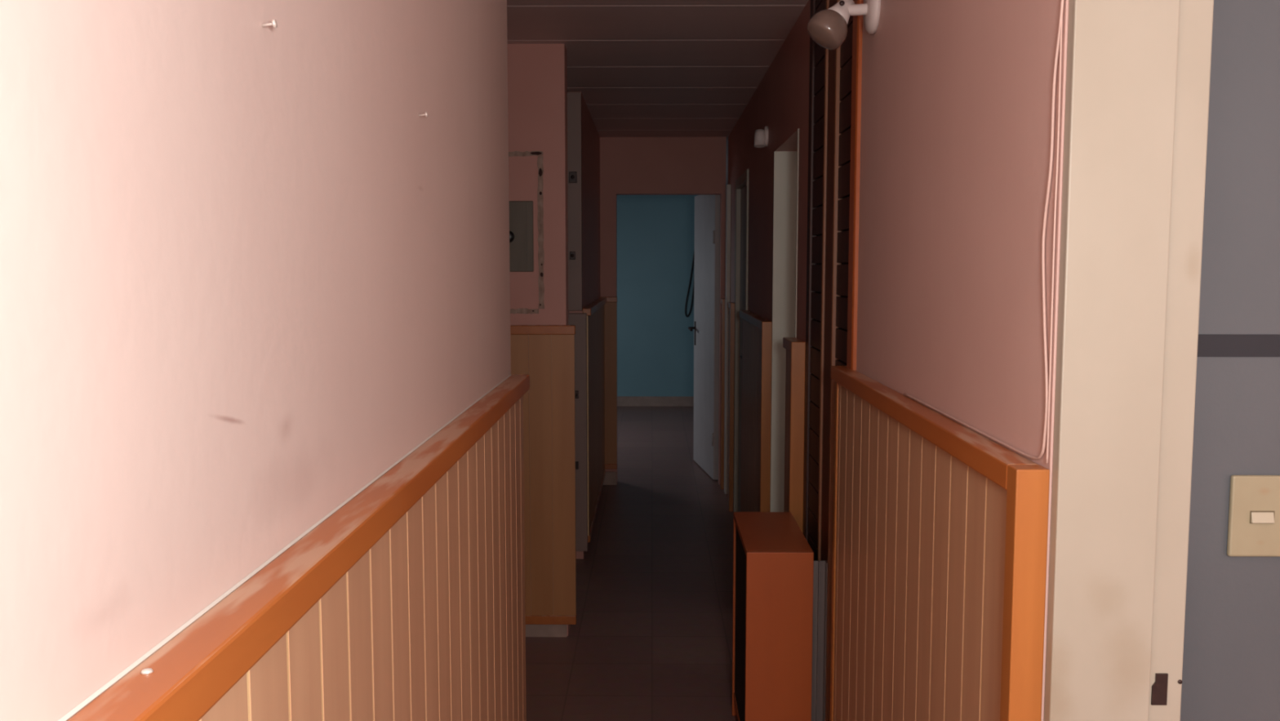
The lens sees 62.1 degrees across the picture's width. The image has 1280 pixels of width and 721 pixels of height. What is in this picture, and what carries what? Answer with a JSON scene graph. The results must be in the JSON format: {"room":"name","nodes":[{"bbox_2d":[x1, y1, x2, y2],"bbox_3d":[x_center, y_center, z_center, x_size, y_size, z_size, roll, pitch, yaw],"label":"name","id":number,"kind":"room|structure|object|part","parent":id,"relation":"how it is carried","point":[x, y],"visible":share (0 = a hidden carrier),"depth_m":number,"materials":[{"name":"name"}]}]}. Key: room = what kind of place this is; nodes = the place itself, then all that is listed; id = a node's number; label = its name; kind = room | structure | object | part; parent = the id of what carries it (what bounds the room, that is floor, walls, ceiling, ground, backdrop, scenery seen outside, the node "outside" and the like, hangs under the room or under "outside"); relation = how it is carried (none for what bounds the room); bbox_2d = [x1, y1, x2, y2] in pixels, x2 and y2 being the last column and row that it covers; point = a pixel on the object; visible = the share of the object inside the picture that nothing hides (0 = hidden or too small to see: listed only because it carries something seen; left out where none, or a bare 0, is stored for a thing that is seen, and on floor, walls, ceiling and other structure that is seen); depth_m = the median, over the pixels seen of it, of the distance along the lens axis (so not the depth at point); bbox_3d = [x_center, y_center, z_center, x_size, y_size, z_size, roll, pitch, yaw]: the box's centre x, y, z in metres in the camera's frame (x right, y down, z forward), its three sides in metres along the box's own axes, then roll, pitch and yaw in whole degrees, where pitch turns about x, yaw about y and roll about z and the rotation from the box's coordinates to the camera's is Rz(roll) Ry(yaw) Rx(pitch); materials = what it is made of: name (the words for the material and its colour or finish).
{"room":"hallway","nodes":[
{"label":"hallway","id":0,"kind":"room"},
{"bbox_2d":[0,0,511,720],"bbox_3d":[-0.388,0.294,0.330,0.118,2.355,4.355,0,5,1],"label":"wall","id":1,"kind":"structure","parent":0,"point":[244,277],"depth_m":0.79,"materials":[{"name":"pink paint"}]},
{"bbox_2d":[262,18,277,27],"bbox_3d":[-0.315,-0.286,0.902,0.012,0.007,0.007,0,5,1],"label":"nail","id":2,"kind":"object","parent":1,"relation":"attached to","point":[273,23],"visible":1,"depth_m":0.90,"materials":[{"name":"white metal"}]},
{"bbox_2d":[57,373,529,720],"bbox_3d":[-0.307,0.844,0.398,0.043,1.247,4.336,0,5,1],"label":"wainscot","id":3,"kind":"structure","parent":1,"relation":"attached to","point":[405,601],"depth_m":1.22,"materials":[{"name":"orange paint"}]},
{"bbox_3d":[-0.314,0.864,0.396,0.028,1.209,4.328,0,5,1],"label":"board panel","id":4,"kind":"part","parent":3,"relation":"part of","materials":[{"name":"brown wood"}]},
{"bbox_2d":[418,111,427,116],"bbox_3d":[-0.308,-0.349,1.508,0.012,0.007,0.007,0,5,1],"label":"nail","id":5,"kind":"object","parent":1,"relation":"attached to","point":[425,113],"visible":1,"depth_m":1.51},
{"bbox_2d":[506,44,570,635],"bbox_3d":[-0.971,-0.059,4.284,1.358,2.355,0.120,0,5,1],"label":"wall","id":6,"kind":"structure","parent":0,"point":[537,73],"depth_m":4.16,"materials":[{"name":"pink paint"}]},
{"bbox_2d":[509,200,533,271],"bbox_3d":[-0.485,-0.486,4.166,0.132,0.276,0.026,0,5,1],"label":"panel","id":7,"kind":"object","parent":6,"relation":"attached to","point":[521,212],"visible":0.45,"depth_m":4.17,"materials":[{"name":"grey metal"}]},
{"bbox_3d":[-0.517,-0.485,4.162,0.048,0.048,0.016,0,5,1],"label":"knob","id":8,"kind":"part","parent":7,"relation":"part of","materials":[{"name":"black plastic"}]},
{"bbox_2d":[508,151,544,314],"bbox_3d":[-0.493,-0.500,4.176,0.234,0.639,0.003,0,5,1],"label":"strip","id":9,"kind":"object","parent":6,"relation":"attached to","point":[540,153],"visible":0.81,"depth_m":4.17,"materials":[{"name":"grey metal"}]},
{"bbox_2d":[510,324,576,624],"bbox_3d":[-0.933,0.462,4.248,1.356,1.207,0.040,0,5,1],"label":"wainscot","id":10,"kind":"structure","parent":6,"relation":"attached to","point":[545,353],"depth_m":4.23,"materials":[{"name":"brown wood"}]},
{"bbox_3d":[-0.933,-0.122,4.196,1.356,0.036,0.040,0,5,1],"label":"cap rail","id":11,"kind":"part","parent":10,"relation":"part of","materials":[{"name":"brown wood"}]},
{"bbox_3d":[-0.934,1.045,4.303,1.353,0.036,0.034,0,5,1],"label":"rail","id":12,"kind":"part","parent":10,"relation":"part of","materials":[{"name":"brown wood"}]},
{"bbox_2d":[525,624,567,636],"bbox_3d":[-0.969,1.089,4.319,1.344,0.062,0.012,0,5,1],"label":"baseboard","id":13,"kind":"structure","parent":6,"relation":"attached to","point":[531,630],"depth_m":4.31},
{"bbox_2d":[567,91,599,558],"bbox_3d":[-0.313,-0.237,6.278,0.067,2.355,1.860,0,5,1],"label":"wall","id":14,"kind":"structure","parent":0,"point":[590,138],"depth_m":5.90,"materials":[{"name":"pink paint"}]},
{"bbox_2d":[582,297,606,542],"bbox_3d":[-0.258,0.256,6.301,0.042,1.200,1.810,0,5,1],"label":"wainscot","id":15,"kind":"structure","parent":14,"relation":"attached to","point":[594,311],"depth_m":5.99,"materials":[{"name":"brown wood"}]},
{"bbox_3d":[-0.258,-0.324,6.249,0.042,0.036,1.810,0,5,1],"label":"cap rail","id":16,"kind":"part","parent":15,"relation":"part of","materials":[{"name":"brown wood"}]},
{"bbox_3d":[-0.262,0.836,6.353,0.034,0.035,1.810,0,5,1],"label":"rail","id":17,"kind":"part","parent":15,"relation":"part of","materials":[{"name":"brown wood"}]},
{"bbox_2d":[525,406,737,720],"bbox_3d":[0.356,1.102,4.863,4.400,0.060,13.500,0,5,1],"label":"floor","id":18,"kind":"structure","parent":0,"point":[651,639],"depth_m":4.80,"materials":[{"name":"tile"}]},
{"bbox_2d":[567,92,587,551],"bbox_3d":[-0.599,-0.172,5.574,0.670,2.352,0.580,0,5,1],"label":"door frame","id":19,"kind":"structure","parent":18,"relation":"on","point":[574,99],"depth_m":5.31,"materials":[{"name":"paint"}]},
{"bbox_3d":[-0.603,-0.785,5.283,0.628,1.074,0.024,0,5,1],"label":"door","id":20,"kind":"part","parent":19,"relation":"part of","materials":[{"name":"paint"}]},
{"bbox_3d":[-0.592,0.367,5.379,0.650,1.212,0.036,0,5,1],"label":"door","id":21,"kind":"part","parent":19,"relation":"part of","materials":[{"name":"paint"}]},
{"bbox_2d":[732,511,813,720],"bbox_3d":[0.401,0.866,3.292,0.190,0.690,0.498,0,5,1],"label":"cabinet","id":22,"kind":"object","parent":18,"relation":"on","point":[772,615],"visible":1,"depth_m":3.04,"materials":[{"name":"orange wood"}]},
{"bbox_3d":[0.404,0.854,3.531,0.190,0.672,0.018,0,5,1],"label":"panel","id":23,"kind":"part","parent":22,"relation":"part of","materials":[{"name":"black wood"}]},
{"bbox_3d":[0.398,0.887,3.053,0.190,0.690,0.018,0,5,1],"label":"panel","id":24,"kind":"part","parent":22,"relation":"part of","materials":[{"name":"orange wood"}]},
{"bbox_2d":[811,560,827,720],"bbox_3d":[0.516,0.902,3.084,0.062,0.655,0.026,4,6,35],"label":"channel","id":25,"kind":"object","parent":18,"relation":"on","point":[820,567],"visible":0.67,"depth_m":3.07,"materials":[{"name":"metal"}]},
{"bbox_2d":[506,0,808,183],"bbox_3d":[0.356,-1.299,4.653,4.400,0.050,13.500,0,5,1],"label":"ceiling","id":26,"kind":"structure","parent":0,"point":[639,68],"depth_m":4.28,"materials":[{"name":"wood"}]},
{"bbox_2d":[600,137,726,484],"bbox_3d":[0.011,-0.325,7.260,1.550,2.355,0.120,0,5,1],"label":"wall","id":27,"kind":"structure","parent":0,"point":[629,166],"depth_m":7.12,"materials":[{"name":"pink paint"}]},
{"bbox_2d":[600,296,617,469],"bbox_3d":[-0.211,0.156,7.225,0.114,1.176,0.040,0,5,1],"label":"wainscot","id":28,"kind":"structure","parent":27,"relation":"attached to","point":[610,307],"depth_m":7.22,"materials":[{"name":"brown wood"}]},
{"bbox_3d":[-0.211,-0.412,7.174,0.114,0.036,0.040,0,5,1],"label":"cap rail","id":29,"kind":"part","parent":28,"relation":"part of","materials":[{"name":"brown wood"}]},
{"bbox_3d":[-0.213,0.724,7.279,0.111,0.036,0.034,0,5,1],"label":"rail","id":30,"kind":"part","parent":28,"relation":"part of","materials":[{"name":"brown wood"}]},
{"bbox_2d":[603,471,616,484],"bbox_3d":[-0.214,0.809,7.298,0.106,0.090,0.012,0,5,1],"label":"baseboard","id":31,"kind":"structure","parent":27,"relation":"attached to","point":[610,478],"depth_m":7.29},
{"bbox_2d":[688,195,719,479],"bbox_3d":[0.451,-0.201,7.716,0.095,2.012,0.793,-1,5,-7],"label":"door","id":32,"kind":"structure","parent":27,"relation":"in","point":[707,207],"depth_m":7.60,"materials":[{"name":"white paint"}]},
{"bbox_3d":[0.396,-0.202,8.000,0.060,0.180,0.126,-1,5,-7],"label":"handle","id":33,"kind":"part","parent":32,"relation":"part of","materials":[{"name":"metal"}]},
{"bbox_2d":[617,183,728,396],"bbox_3d":[0.034,-0.689,11.344,3.400,2.355,0.120,0,5,1],"label":"wall","id":34,"kind":"structure","parent":0,"point":[655,233],"depth_m":11.28,"materials":[{"name":"paint"}]},
{"bbox_2d":[617,395,693,406],"bbox_3d":[0.033,0.438,11.377,3.158,0.105,0.014,0,5,1],"label":"baseboard","id":35,"kind":"structure","parent":34,"relation":"attached to","point":[622,401],"depth_m":11.37,"materials":[{"name":"brown wood"}]},
{"bbox_2d":[684,248,694,316],"bbox_3d":[0.559,-0.992,11.242,0.163,1.066,0.015,0,5,1],"label":"hanging cable","id":36,"kind":"object","parent":34,"relation":"hanging from","point":[694,248],"visible":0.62,"depth_m":11.26,"materials":[{"name":"black plastic"}]},
{"bbox_2d":[728,57,775,321],"bbox_3d":[0.653,-0.197,5.833,0.161,2.355,2.729,0,5,1],"label":"wall","id":37,"kind":"structure","parent":0,"point":[762,104],"depth_m":5.09,"materials":[{"name":"pink paint"}]},
{"bbox_2d":[720,297,724,488],"bbox_3d":[0.566,0.224,7.162,0.042,1.280,0.140,0,5,1],"label":"wainscot","id":38,"kind":"structure","parent":37,"relation":"attached to","point":[722,300],"depth_m":7.09,"materials":[{"name":"brown wood"}]},
{"bbox_2d":[724,184,731,493],"bbox_3d":[0.573,-0.130,6.960,0.026,2.020,0.100,0,5,1],"label":"trim","id":39,"kind":"structure","parent":37,"relation":"attached to","point":[728,187],"depth_m":6.91,"materials":[{"name":"white paint"}]},
{"bbox_2d":[728,302,734,511],"bbox_3d":[0.563,0.281,6.548,0.034,1.275,0.193,0,5,1],"label":"wainscot","id":40,"kind":"structure","parent":37,"relation":"attached to","point":[731,304],"depth_m":6.46,"materials":[{"name":"brown wood"}]},
{"bbox_3d":[0.568,0.298,6.568,0.026,1.239,0.157,0,5,1],"label":"board panel","id":41,"kind":"part","parent":40,"relation":"part of","materials":[{"name":"brown wood"}]},
{"bbox_2d":[733,168,748,511],"bbox_3d":[0.598,-0.040,6.037,0.066,2.005,0.764,0,5,1],"label":"trim","id":42,"kind":"structure","parent":37,"relation":"attached to","point":[743,180],"depth_m":6.33,"materials":[{"name":"beige paint"}]},
{"bbox_2d":[737,185,746,511],"bbox_3d":[0.590,-0.014,6.039,0.072,1.944,0.643,0,5,1],"label":"door","id":43,"kind":"structure","parent":37,"relation":"in","point":[743,191],"depth_m":6.21,"materials":[{"name":"beige paint"}]},
{"bbox_2d":[739,310,772,511],"bbox_3d":[0.542,0.415,5.106,0.042,1.265,1.170,0,5,1],"label":"wainscot","id":44,"kind":"structure","parent":37,"relation":"attached to","point":[757,331],"depth_m":4.87,"materials":[{"name":"brown wood"}]},
{"bbox_3d":[0.549,0.431,5.126,0.028,1.229,1.134,0,5,1],"label":"board panel","id":45,"kind":"part","parent":44,"relation":"part of","materials":[{"name":"brown wood"}]},
{"bbox_3d":[0.542,-0.199,5.070,0.042,0.036,1.134,0,5,1],"label":"cap rail","id":46,"kind":"part","parent":44,"relation":"part of","materials":[{"name":"brown wood"}]},
{"bbox_3d":[0.535,0.465,4.542,0.042,1.265,0.036,0,5,1],"label":"post","id":47,"kind":"part","parent":44,"relation":"part of","materials":[{"name":"brown wood"}]},
{"bbox_2d":[754,125,768,147],"bbox_3d":[0.530,-0.982,4.665,0.060,0.093,0.090,0,5,1],"label":"wall lamp","id":48,"kind":"object","parent":37,"relation":"attached to","point":[761,136],"visible":1,"depth_m":4.63,"materials":[{"name":"white plastic"}]},
{"bbox_3d":[0.552,-0.984,4.665,0.016,0.090,0.090,0,5,1],"label":"wall plate","id":49,"kind":"part","parent":48,"relation":"part of","materials":[{"name":"white plastic"}]},
{"bbox_2d":[769,151,796,511],"bbox_3d":[0.636,0.117,4.483,0.162,1.970,0.014,0,5,1],"label":"trim","id":50,"kind":"structure","parent":37,"relation":"attached to","point":[784,193],"depth_m":4.44,"materials":[{"name":"paint"}]},
{"bbox_2d":[773,0,810,480],"bbox_3d":[0.631,-0.032,3.986,0.161,2.355,0.980,0,5,1],"label":"wall","id":51,"kind":"structure","parent":0,"point":[793,58],"depth_m":3.66,"materials":[{"name":"pink paint"}]},
{"bbox_2d":[782,337,805,533],"bbox_3d":[0.523,0.551,3.662,0.046,1.250,0.230,0,5,1],"label":"wainscot","id":52,"kind":"structure","parent":51,"relation":"attached to","point":[795,348],"depth_m":3.53,"materials":[{"name":"brown wood"}]},
{"bbox_3d":[0.528,0.568,3.682,0.036,1.214,0.194,0,5,1],"label":"board panel","id":53,"kind":"part","parent":52,"relation":"part of","materials":[{"name":"brown wood"}]},
{"bbox_3d":[0.523,-0.055,3.626,0.046,0.036,0.194,0,5,1],"label":"cap rail","id":54,"kind":"part","parent":52,"relation":"part of","materials":[{"name":"brown wood"}]},
{"bbox_2d":[795,128,799,337],"bbox_3d":[0.626,0.182,3.751,0.164,1.970,0.012,0,5,1],"label":"trim","id":55,"kind":"structure","parent":51,"relation":"attached to","point":[797,151],"depth_m":3.69,"materials":[{"name":"beige paint"}]},
{"bbox_2d":[803,0,816,540],"bbox_3d":[0.562,0.014,3.468,0.037,2.355,0.060,0,5,1],"label":"trim","id":56,"kind":"structure","parent":51,"relation":"attached to","point":[811,72],"depth_m":3.43,"materials":[{"name":"brown wood"}]},
{"bbox_2d":[856,0,1069,720],"bbox_3d":[0.608,0.146,1.991,0.161,2.355,1.285,0,5,1],"label":"wall","id":57,"kind":"structure","parent":0,"point":[957,95],"depth_m":1.72,"materials":[{"name":"pink paint"}]},
{"bbox_2d":[807,0,853,720],"bbox_3d":[0.556,0.046,3.075,0.044,2.342,0.729,0,5,1],"label":"door","id":58,"kind":"structure","parent":57,"relation":"in","point":[833,68],"depth_m":3.06,"materials":[{"name":"brown wood"}]},
{"bbox_3d":[0.556,0.028,3.299,0.014,2.333,0.276,0,5,1],"label":"slat panel","id":59,"kind":"part","parent":58,"relation":"part of","materials":[{"name":"brown wood"}]},
{"bbox_3d":[0.550,0.069,2.842,0.014,2.333,0.258,0,5,1],"label":"slat panel","id":60,"kind":"part","parent":58,"relation":"part of","materials":[{"name":"brown wood"}]},
{"bbox_2d":[806,0,880,49],"bbox_3d":[0.456,-0.781,2.405,0.154,0.151,0.116,0,5,1],"label":"wall lamp","id":61,"kind":"object","parent":57,"relation":"attached to","point":[828,28],"visible":1,"depth_m":2.38,"materials":[{"name":"white plastic"}]},
{"bbox_3d":[0.424,-0.749,2.403,0.090,0.086,0.092,0,5,1],"label":"bulb","id":62,"kind":"part","parent":61,"relation":"part of","materials":[{"name":"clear glass"}]},
{"bbox_3d":[0.486,-0.794,2.403,0.060,0.026,0.025,0,5,1],"label":"arm","id":63,"kind":"part","parent":61,"relation":"part of","materials":[{"name":"white plastic"}]},
{"bbox_3d":[0.522,-0.799,2.402,0.020,0.116,0.116,0,5,1],"label":"wall plate","id":64,"kind":"part","parent":61,"relation":"part of","materials":[{"name":"white plastic"}]},
{"bbox_2d":[846,0,862,370],"bbox_3d":[0.610,0.085,2.671,0.172,2.355,0.080,0,5,1],"label":"trim","id":65,"kind":"structure","parent":57,"relation":"attached to","point":[857,28],"depth_m":2.61,"materials":[{"name":"brown wood"}]},
{"bbox_2d":[829,365,1049,720],"bbox_3d":[0.506,0.695,2.098,0.042,1.243,1.403,0,5,1],"label":"wainscot","id":66,"kind":"structure","parent":57,"relation":"attached to","point":[940,527],"depth_m":1.81,"materials":[{"name":"brown wood"}]},
{"bbox_3d":[0.520,0.652,2.783,0.032,1.207,0.030,0,5,1],"label":"post","id":67,"kind":"part","parent":66,"relation":"part of","materials":[{"name":"brown wood"}]},
{"bbox_3d":[0.506,0.092,2.062,0.042,0.036,1.367,0,5,1],"label":"cap rail","id":68,"kind":"part","parent":66,"relation":"part of","materials":[{"name":"orange wood"}]},
{"bbox_3d":[0.498,0.755,1.417,0.042,1.243,0.036,0,5,1],"label":"post","id":69,"kind":"part","parent":66,"relation":"part of","materials":[{"name":"orange wood"}]},
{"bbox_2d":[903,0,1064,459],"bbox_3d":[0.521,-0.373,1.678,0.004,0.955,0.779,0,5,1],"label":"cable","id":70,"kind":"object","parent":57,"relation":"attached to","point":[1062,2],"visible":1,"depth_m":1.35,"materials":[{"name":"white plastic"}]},
{"bbox_2d":[1045,17,1062,463],"bbox_3d":[0.517,-0.343,1.308,0.002,0.950,0.007,0,5,1],"label":"cable","id":71,"kind":"object","parent":57,"relation":"attached to","point":[1061,22],"visible":1,"depth_m":1.32,"materials":[{"name":"white plastic"}]},
{"bbox_2d":[1180,0,1279,720],"bbox_3d":[1.350,0.191,1.487,1.334,2.355,0.120,0,5,1],"label":"wall","id":72,"kind":"structure","parent":0,"point":[1231,670],"depth_m":1.42,"materials":[{"name":"grey paint"}]},
{"bbox_2d":[1044,0,1213,720],"bbox_3d":[0.607,0.200,1.382,0.170,2.355,0.108,0,5,1],"label":"trim","id":73,"kind":"structure","parent":72,"relation":"attached to","point":[1138,73],"depth_m":1.31,"materials":[{"name":"beige paint"}]},
{"bbox_3d":[0.662,0.419,1.354,0.019,0.041,0.004,0,5,1],"label":"strike plate","id":74,"kind":"part","parent":73,"relation":"part of","materials":[{"name":"metal"}]},
{"bbox_2d":[1197,333,1279,356],"bbox_3d":[1.345,-0.019,1.408,1.324,0.030,0.002,0,5,1],"label":"trim","id":75,"kind":"structure","parent":72,"relation":"attached to","point":[1208,344],"depth_m":1.41,"materials":[{"name":"paint"}]},
{"bbox_2d":[1226,475,1279,556],"bbox_3d":[0.835,0.209,1.427,0.082,0.111,0.015,0,5,1],"label":"light switch","id":76,"kind":"object","parent":72,"relation":"attached to","point":[1254,510],"visible":1,"depth_m":1.43,"materials":[{"name":"beige plastic"}]}
]}

